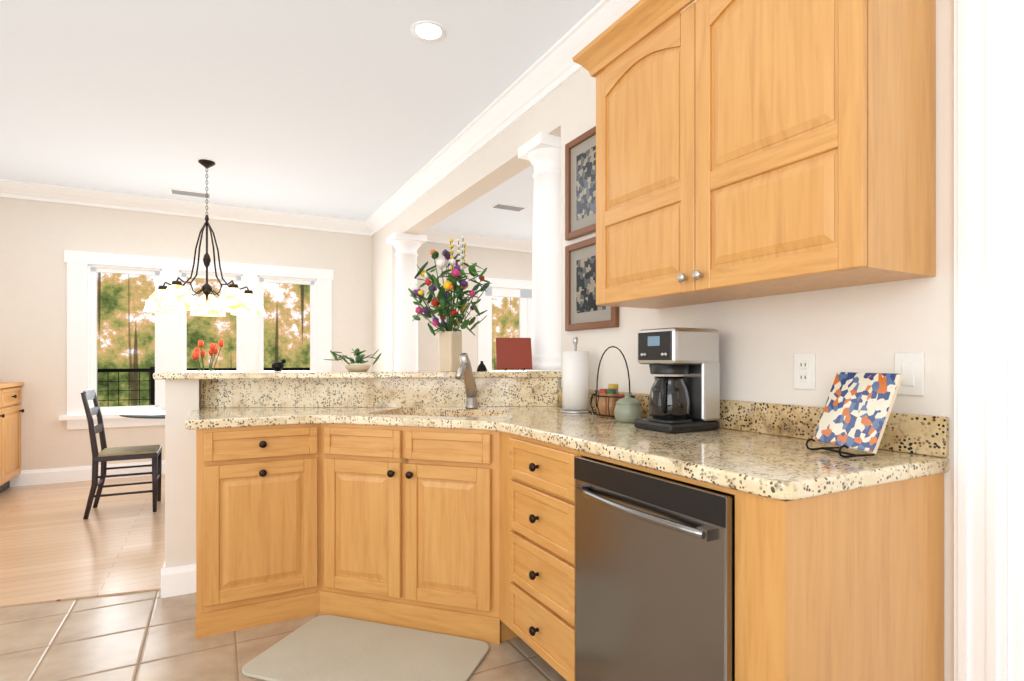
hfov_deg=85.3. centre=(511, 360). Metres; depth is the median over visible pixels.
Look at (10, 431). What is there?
buffet
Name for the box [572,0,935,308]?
upper cabinet
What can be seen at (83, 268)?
window
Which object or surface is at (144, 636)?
floor
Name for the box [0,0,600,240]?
ceiling
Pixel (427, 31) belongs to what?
recessed light
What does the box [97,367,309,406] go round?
fence
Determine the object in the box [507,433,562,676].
base cabinet
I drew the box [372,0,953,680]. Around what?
wall
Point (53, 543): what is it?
floor
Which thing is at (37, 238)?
wall
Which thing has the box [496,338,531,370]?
cookbook stand
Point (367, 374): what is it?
bar
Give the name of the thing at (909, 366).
switch plate
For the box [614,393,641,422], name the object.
ceramic canister
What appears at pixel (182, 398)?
wall
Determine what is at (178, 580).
baseboard
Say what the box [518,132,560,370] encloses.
column
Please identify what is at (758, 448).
countertop
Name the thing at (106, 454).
dining chair
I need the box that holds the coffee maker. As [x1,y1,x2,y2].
[634,327,719,433]
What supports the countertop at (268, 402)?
on the base cabinet at (371, 523)
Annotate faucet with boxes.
[455,353,477,408]
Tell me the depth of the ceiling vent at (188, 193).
5.40 m
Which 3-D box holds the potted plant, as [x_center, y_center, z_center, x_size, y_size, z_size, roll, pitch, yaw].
[-0.892,-0.004,3.095,0.305,0.128,0.190,0,0,-28]
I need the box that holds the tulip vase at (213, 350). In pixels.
[192,339,223,370]
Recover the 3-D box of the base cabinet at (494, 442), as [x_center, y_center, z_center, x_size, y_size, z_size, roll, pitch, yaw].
[0.207,0.727,2.388,0.703,0.876,0.197,0,0,-28]
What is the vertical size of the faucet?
0.288 m
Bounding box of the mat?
[242,615,488,680]
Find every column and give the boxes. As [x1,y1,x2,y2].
[386,232,426,369]
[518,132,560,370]
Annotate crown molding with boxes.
[0,179,370,235]
[365,0,639,235]
[420,229,532,252]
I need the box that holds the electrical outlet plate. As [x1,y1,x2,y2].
[794,353,814,389]
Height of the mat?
0.012 m
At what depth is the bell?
3.06 m
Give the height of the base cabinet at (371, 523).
0.876 m
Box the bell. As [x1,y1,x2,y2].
[477,361,486,370]
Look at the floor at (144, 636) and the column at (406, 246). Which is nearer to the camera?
the floor at (144, 636)
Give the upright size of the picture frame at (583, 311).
0.450 m
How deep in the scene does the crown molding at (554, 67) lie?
3.41 m
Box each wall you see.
[0,197,531,470]
[165,378,560,567]
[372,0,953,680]
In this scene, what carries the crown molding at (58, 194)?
attached to the wall at (37, 238)
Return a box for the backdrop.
[97,272,518,406]
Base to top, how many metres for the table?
0.750 m
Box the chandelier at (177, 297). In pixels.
[143,159,265,316]
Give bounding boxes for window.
[59,250,332,429]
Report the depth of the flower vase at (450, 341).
3.07 m
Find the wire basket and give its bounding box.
[589,346,634,417]
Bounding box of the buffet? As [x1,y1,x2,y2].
[0,382,23,492]
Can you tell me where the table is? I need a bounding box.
[118,407,164,418]
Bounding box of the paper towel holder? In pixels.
[560,337,591,412]
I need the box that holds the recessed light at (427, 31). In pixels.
[411,20,445,41]
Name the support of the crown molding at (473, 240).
attached to the wall at (37, 238)
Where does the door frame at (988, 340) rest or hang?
attached to the wall at (870, 328)
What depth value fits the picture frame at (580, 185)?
2.83 m
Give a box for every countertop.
[185,379,336,429]
[337,353,948,499]
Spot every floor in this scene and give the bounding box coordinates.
[0,474,164,602]
[0,590,565,680]
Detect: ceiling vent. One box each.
[169,188,211,197]
[491,203,526,210]
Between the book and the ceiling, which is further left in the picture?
the ceiling
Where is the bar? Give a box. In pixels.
[153,370,561,379]
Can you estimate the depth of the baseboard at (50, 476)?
5.32 m
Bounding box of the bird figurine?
[272,359,285,370]
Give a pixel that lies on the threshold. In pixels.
(62, 598)
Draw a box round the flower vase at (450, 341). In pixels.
[408,236,491,370]
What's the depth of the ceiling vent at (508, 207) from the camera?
5.89 m
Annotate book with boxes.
[805,372,902,457]
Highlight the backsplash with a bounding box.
[557,387,948,457]
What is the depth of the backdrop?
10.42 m
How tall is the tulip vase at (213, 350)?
0.593 m
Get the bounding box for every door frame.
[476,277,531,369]
[954,0,1023,680]
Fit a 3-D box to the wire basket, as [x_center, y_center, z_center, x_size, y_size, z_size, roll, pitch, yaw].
[0.442,0.092,2.438,0.170,0.312,0.248,0,0,-28]
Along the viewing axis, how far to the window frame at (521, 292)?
7.46 m
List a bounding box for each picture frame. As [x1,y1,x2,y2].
[565,126,595,240]
[565,236,618,330]
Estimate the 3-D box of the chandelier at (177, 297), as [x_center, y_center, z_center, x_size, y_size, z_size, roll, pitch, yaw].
[-2.526,-1.015,4.603,0.904,1.239,0.876,0,0,-28]
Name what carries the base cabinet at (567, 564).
on the floor at (144, 636)
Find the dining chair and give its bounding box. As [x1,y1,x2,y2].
[81,389,161,518]
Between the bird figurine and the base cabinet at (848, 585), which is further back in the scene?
the bird figurine
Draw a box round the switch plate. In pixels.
[894,352,923,395]
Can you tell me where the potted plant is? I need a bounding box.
[324,348,380,370]
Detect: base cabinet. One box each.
[195,415,482,640]
[483,430,506,643]
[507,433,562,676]
[563,447,714,680]
[715,473,943,680]
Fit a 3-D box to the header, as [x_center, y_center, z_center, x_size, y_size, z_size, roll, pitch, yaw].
[-0.432,-1.461,4.527,0.171,0.350,3.300,0,0,-28]
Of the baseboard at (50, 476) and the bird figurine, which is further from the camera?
the baseboard at (50, 476)
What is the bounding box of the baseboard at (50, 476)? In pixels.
[10,460,164,486]
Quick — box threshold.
[0,585,160,607]
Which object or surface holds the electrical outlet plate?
attached to the wall at (870, 328)
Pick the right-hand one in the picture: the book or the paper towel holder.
the book
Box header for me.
[392,86,560,234]

